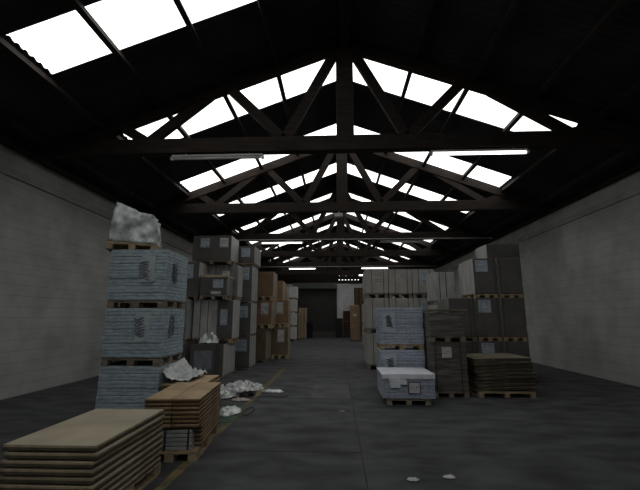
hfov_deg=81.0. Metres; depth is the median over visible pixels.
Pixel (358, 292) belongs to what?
crate
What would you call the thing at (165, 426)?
board
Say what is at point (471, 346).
pallet
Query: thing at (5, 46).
trim
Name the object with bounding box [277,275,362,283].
trim
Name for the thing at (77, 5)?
trim
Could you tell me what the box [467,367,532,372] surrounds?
board
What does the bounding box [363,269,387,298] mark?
pallet
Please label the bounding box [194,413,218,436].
board
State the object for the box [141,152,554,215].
roof truss
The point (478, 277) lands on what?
pallet
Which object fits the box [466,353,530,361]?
board
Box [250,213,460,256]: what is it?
roof truss
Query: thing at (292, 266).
trim
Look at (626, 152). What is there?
roof beam
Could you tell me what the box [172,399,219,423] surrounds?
board
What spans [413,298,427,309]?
pallet
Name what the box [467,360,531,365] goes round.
board
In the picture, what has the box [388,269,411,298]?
pallet
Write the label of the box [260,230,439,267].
roof truss
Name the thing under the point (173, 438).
bundle
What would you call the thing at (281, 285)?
pallet
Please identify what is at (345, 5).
trim
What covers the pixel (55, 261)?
wall
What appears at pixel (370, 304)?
pallet
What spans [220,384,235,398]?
scrap
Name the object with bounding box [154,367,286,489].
floor marking line
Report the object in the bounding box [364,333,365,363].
pallet
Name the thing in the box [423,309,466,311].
board
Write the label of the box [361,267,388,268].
lamp
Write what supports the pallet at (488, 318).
on the pallet at (484, 346)
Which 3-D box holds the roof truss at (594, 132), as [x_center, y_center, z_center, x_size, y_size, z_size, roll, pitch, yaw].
[0.520,-3.167,7.923,13.560,2.696,0.200,0,-11,3]
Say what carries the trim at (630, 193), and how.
attached to the wall at (581, 276)
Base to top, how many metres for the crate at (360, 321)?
1.300 m
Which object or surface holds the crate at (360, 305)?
on the crate at (360, 321)
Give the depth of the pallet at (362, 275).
13.62 m
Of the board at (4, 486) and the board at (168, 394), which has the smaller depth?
the board at (4, 486)
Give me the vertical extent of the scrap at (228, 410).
0.102 m
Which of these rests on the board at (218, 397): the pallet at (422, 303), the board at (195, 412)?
the board at (195, 412)
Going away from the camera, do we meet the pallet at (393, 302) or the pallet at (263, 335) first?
the pallet at (393, 302)
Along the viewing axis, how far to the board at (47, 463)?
2.88 m
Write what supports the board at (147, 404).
on the board at (166, 408)
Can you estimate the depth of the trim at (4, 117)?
9.00 m
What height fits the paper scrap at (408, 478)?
0.024 m
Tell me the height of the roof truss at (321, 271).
2.696 m
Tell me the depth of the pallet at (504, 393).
7.59 m
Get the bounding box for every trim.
[0,36,279,270]
[0,110,261,271]
[0,134,193,242]
[0,163,192,254]
[67,0,290,261]
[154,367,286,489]
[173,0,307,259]
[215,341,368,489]
[238,237,491,240]
[257,0,320,250]
[276,249,398,270]
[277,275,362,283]
[292,266,391,266]
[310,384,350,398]
[339,0,350,47]
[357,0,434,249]
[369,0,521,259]
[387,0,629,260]
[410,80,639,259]
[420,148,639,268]
[432,163,639,269]
[442,186,639,271]
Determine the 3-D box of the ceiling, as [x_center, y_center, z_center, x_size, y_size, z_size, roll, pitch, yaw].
[0.734,-2.318,12.643,14.100,2.719,40.600,0,-11,3]
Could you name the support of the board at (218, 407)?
on the board at (218, 411)
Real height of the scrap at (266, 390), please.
0.052 m
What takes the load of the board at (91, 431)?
on the board at (77, 455)
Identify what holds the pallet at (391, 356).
on the floor
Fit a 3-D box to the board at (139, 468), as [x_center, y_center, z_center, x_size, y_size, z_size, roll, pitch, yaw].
[-2.060,2.074,3.387,0.740,0.044,1.160,-1,-11,3]
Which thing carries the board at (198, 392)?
on the board at (218, 387)
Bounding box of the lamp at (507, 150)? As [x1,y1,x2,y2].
[430,148,529,155]
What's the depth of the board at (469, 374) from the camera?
7.62 m
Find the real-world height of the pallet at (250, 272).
1.225 m
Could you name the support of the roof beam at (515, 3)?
attached to the ceiling
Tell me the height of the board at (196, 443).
0.036 m
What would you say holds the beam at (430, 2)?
attached to the ceiling
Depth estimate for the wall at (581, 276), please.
10.49 m
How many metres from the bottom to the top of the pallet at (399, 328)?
0.897 m
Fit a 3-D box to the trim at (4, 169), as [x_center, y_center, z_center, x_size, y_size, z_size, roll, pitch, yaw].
[-6.085,-0.508,12.605,0.150,0.160,40.000,0,-11,3]
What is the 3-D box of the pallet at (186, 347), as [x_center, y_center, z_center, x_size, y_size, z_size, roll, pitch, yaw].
[-3.978,3.200,10.523,0.680,0.884,0.909,0,-11,3]
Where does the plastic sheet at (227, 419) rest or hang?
on the floor
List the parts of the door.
rail, guide rail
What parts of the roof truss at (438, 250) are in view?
king post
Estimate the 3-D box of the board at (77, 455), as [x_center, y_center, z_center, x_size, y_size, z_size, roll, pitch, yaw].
[-2.049,1.731,3.449,0.740,0.044,1.160,0,-11,2]
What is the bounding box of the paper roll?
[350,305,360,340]
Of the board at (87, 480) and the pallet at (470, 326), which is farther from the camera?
the pallet at (470, 326)
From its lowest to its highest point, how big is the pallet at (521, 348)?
1.034 m
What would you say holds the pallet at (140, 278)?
on the pallet at (133, 336)
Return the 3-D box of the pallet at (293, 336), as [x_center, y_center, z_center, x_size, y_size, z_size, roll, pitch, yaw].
[-2.050,6.129,25.876,0.860,0.920,0.900,0,-11,3]
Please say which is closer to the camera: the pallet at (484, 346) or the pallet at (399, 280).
the pallet at (484, 346)
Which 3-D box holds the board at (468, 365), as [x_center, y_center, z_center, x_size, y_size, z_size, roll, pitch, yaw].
[3.802,2.601,8.207,1.160,0.094,1.088,-1,-11,3]
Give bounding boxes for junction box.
[335,211,342,217]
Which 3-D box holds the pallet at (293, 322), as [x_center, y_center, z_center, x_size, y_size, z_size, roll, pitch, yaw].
[-2.050,5.221,26.050,0.860,0.920,0.900,0,-11,3]
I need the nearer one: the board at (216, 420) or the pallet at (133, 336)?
the board at (216, 420)
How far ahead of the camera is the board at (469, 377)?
7.64 m
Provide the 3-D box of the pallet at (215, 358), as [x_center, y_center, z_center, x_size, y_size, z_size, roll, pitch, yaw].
[-2.986,3.201,10.528,0.900,0.884,1.209,0,-11,3]
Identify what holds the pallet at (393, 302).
on the pallet
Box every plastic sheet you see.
[162,358,206,380]
[218,406,245,422]
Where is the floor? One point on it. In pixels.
(579, 431)
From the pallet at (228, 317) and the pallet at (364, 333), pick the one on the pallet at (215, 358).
the pallet at (228, 317)
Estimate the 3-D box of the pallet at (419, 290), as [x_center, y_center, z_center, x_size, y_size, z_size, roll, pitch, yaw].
[3.342,1.319,12.489,0.695,0.929,0.909,0,-11,3]
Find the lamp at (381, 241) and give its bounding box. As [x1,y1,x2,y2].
[380,240,422,242]
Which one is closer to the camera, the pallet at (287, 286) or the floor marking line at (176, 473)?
the floor marking line at (176, 473)
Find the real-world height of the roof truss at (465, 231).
2.696 m
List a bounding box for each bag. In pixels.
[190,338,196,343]
[239,390,255,396]
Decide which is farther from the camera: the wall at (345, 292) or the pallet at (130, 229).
the wall at (345, 292)
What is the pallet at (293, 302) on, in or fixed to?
on the pallet at (293, 322)
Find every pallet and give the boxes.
[95,360,179,408]
[101,308,184,365]
[105,202,161,251]
[107,249,187,308]
[125,462,160,489]
[161,424,218,462]
[166,299,193,343]
[181,343,190,364]
[186,262,207,299]
[190,342,235,378]
[192,236,238,264]
[192,300,217,342]
[199,275,234,299]
[207,265,242,300]
[216,300,239,342]
[232,265,257,303]
[235,335,255,369]
[238,246,260,267]
[239,303,256,335]
[255,328,270,362]
[256,300,275,327]
[257,272,276,300]
[271,327,290,358]
[275,300,290,326]
[277,281,285,299]
[285,284,288,299]
[289,287,297,299]
[290,300,297,312]
[290,313,296,326]
[290,327,296,340]
[362,275,381,302]
[362,325,371,346]
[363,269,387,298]
[363,303,373,332]
[364,298,388,332]
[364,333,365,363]
[365,332,389,369]
[375,308,423,349]
[376,347,424,367]
[376,367,435,405]
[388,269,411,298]
[389,298,412,307]
[411,269,433,297]
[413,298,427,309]
[423,312,465,341]
[424,340,469,397]
[426,272,454,305]
[427,305,437,339]
[437,298,476,340]
[459,258,497,297]
[465,340,478,353]
[469,386,535,397]
[474,298,501,340]
[475,244,521,277]
[478,340,503,352]
[490,258,522,297]
[494,298,526,340]
[503,340,528,356]
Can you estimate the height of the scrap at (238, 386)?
0.221 m
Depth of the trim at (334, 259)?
32.28 m
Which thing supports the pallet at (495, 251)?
on the pallet
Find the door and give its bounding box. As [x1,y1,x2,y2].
[293,283,336,336]
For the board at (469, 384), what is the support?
on the pallet at (504, 393)
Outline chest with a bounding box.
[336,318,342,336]
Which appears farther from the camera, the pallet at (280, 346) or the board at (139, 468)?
the pallet at (280, 346)
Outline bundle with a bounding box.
[161,428,194,450]
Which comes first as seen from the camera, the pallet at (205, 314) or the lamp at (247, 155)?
the lamp at (247, 155)
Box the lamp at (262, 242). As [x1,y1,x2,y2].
[261,241,302,243]
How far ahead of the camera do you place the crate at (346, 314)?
30.17 m
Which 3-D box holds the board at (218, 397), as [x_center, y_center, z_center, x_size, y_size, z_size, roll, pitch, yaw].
[-1.567,2.085,4.856,0.312,0.036,1.140,1,-11,-3]
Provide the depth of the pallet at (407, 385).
6.97 m
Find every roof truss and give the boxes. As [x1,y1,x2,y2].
[24,37,639,161]
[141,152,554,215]
[193,185,494,241]
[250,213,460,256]
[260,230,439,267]
[262,243,412,274]
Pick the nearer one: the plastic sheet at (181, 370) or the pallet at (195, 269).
the plastic sheet at (181, 370)
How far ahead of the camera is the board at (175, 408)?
4.32 m
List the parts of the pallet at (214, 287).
lid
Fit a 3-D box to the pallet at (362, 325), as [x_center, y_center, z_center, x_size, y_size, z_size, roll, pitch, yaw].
[2.762,5.034,20.772,0.780,1.145,0.900,0,-11,3]
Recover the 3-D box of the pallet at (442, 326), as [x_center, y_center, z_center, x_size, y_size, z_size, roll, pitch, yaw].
[2.673,1.791,8.260,0.769,0.608,0.903,0,-11,3]
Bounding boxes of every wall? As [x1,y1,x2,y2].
[0,144,192,399]
[271,284,403,328]
[434,171,639,386]
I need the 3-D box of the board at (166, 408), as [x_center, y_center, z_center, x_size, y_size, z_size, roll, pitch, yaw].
[-1.886,1.990,4.856,0.312,0.036,1.140,1,-11,-3]
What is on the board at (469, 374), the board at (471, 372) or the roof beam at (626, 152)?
the board at (471, 372)
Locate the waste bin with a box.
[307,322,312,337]
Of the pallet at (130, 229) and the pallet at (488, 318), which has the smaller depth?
the pallet at (130, 229)
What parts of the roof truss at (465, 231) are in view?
king post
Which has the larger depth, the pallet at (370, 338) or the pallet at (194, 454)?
the pallet at (370, 338)
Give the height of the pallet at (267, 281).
1.065 m
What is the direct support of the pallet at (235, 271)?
on the pallet at (228, 317)
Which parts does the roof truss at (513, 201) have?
king post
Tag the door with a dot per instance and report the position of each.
(320, 299)
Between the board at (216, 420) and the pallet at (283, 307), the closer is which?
the board at (216, 420)
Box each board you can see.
[0,421,162,467]
[0,427,162,476]
[0,432,162,484]
[0,438,162,489]
[2,409,163,451]
[4,415,164,459]
[97,444,162,489]
[107,450,161,489]
[117,457,160,489]
[144,402,173,406]
[144,406,173,410]
[145,382,198,401]
[161,375,218,387]
[161,423,171,428]
[162,411,172,414]
[162,419,172,423]
[164,415,172,419]
[171,402,219,427]
[172,389,219,410]
[172,392,219,414]
[172,395,219,418]
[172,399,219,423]
[173,382,220,401]
[173,385,220,405]
[193,416,218,440]
[193,420,218,445]
[194,409,219,432]
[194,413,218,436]
[195,406,219,428]
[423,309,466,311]
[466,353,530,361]
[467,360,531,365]
[467,363,532,368]
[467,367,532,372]
[467,370,536,375]
[467,372,536,379]
[468,376,535,383]
[468,379,535,386]
[468,383,536,390]
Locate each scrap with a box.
[199,332,218,343]
[219,405,241,416]
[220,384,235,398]
[226,380,263,392]
[231,397,249,400]
[262,389,283,392]
[407,477,418,480]
[443,474,455,478]
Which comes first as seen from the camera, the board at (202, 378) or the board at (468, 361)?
the board at (202, 378)
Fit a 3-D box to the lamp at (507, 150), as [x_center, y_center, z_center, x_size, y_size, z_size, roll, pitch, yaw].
[3.196,-1.879,7.534,1.950,0.132,0.070,0,-11,3]
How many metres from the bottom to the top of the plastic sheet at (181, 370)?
0.269 m
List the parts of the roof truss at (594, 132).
king post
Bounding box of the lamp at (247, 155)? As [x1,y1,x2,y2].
[170,153,263,160]
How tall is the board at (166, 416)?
0.036 m
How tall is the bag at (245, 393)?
0.116 m
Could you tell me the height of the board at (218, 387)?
0.036 m
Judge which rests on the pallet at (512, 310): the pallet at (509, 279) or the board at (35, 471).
the pallet at (509, 279)
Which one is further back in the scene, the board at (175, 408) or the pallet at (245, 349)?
the pallet at (245, 349)
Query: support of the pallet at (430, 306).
on the pallet
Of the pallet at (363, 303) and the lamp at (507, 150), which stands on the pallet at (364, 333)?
the pallet at (363, 303)
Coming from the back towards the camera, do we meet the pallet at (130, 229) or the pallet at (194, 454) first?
the pallet at (130, 229)
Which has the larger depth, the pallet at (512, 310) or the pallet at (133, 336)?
the pallet at (512, 310)
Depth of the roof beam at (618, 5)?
6.62 m
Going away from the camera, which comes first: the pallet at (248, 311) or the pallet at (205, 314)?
the pallet at (205, 314)
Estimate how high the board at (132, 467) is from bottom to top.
0.044 m
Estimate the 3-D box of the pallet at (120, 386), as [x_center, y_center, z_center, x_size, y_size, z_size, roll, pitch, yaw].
[-2.874,2.347,6.023,0.941,0.862,0.860,0,-11,3]
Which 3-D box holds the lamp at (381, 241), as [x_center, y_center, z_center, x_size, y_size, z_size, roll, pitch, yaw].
[3.560,-0.168,16.444,1.850,0.132,0.070,0,-11,3]
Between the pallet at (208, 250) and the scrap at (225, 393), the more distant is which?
the pallet at (208, 250)
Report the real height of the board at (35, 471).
0.044 m
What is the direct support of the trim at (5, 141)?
attached to the wall at (55, 261)
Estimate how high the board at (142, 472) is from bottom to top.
0.044 m
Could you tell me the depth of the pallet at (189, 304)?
10.42 m
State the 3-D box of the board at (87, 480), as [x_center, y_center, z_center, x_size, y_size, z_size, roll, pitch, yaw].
[-2.063,1.904,3.425,0.740,0.044,1.160,-1,-11,3]
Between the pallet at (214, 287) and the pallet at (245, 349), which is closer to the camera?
the pallet at (214, 287)
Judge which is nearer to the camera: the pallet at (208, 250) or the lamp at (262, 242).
the pallet at (208, 250)
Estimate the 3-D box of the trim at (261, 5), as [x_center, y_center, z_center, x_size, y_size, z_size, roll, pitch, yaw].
[-0.735,-2.970,12.835,0.134,0.163,40.000,0,-11,3]
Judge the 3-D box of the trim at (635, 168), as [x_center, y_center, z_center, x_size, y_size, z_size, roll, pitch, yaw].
[7.442,-1.102,12.105,0.170,0.097,40.000,0,-11,3]
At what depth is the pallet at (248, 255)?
12.21 m
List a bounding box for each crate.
[343,311,349,336]
[354,288,362,303]
[354,304,361,320]
[360,321,361,337]
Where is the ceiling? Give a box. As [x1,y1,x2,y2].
[0,0,639,271]
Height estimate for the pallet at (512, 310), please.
1.029 m
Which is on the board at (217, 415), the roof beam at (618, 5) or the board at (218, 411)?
the board at (218, 411)
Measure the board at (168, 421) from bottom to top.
0.036 m
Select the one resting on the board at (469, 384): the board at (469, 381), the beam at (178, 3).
the board at (469, 381)
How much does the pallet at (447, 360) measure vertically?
1.095 m
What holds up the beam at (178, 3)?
attached to the ceiling
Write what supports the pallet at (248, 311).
on the pallet at (245, 349)
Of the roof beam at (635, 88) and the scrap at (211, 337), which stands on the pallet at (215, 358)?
the scrap at (211, 337)
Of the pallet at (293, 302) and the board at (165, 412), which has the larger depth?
the pallet at (293, 302)
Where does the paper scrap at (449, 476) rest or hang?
on the floor
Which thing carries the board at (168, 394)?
on the board at (147, 404)
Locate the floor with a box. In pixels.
[0,337,639,489]
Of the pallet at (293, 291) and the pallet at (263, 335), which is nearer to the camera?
the pallet at (263, 335)
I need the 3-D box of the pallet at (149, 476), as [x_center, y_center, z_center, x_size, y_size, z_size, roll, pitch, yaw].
[-2.057,2.213,3.358,0.740,0.120,1.160,0,-11,3]
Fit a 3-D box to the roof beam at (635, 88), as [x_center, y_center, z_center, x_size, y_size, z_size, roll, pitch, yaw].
[5.829,-1.670,12.288,0.134,0.163,40.000,0,-11,3]
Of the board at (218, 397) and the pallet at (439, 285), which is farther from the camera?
the pallet at (439, 285)
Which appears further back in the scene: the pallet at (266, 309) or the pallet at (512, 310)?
the pallet at (266, 309)
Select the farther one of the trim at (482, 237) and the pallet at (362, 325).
the pallet at (362, 325)

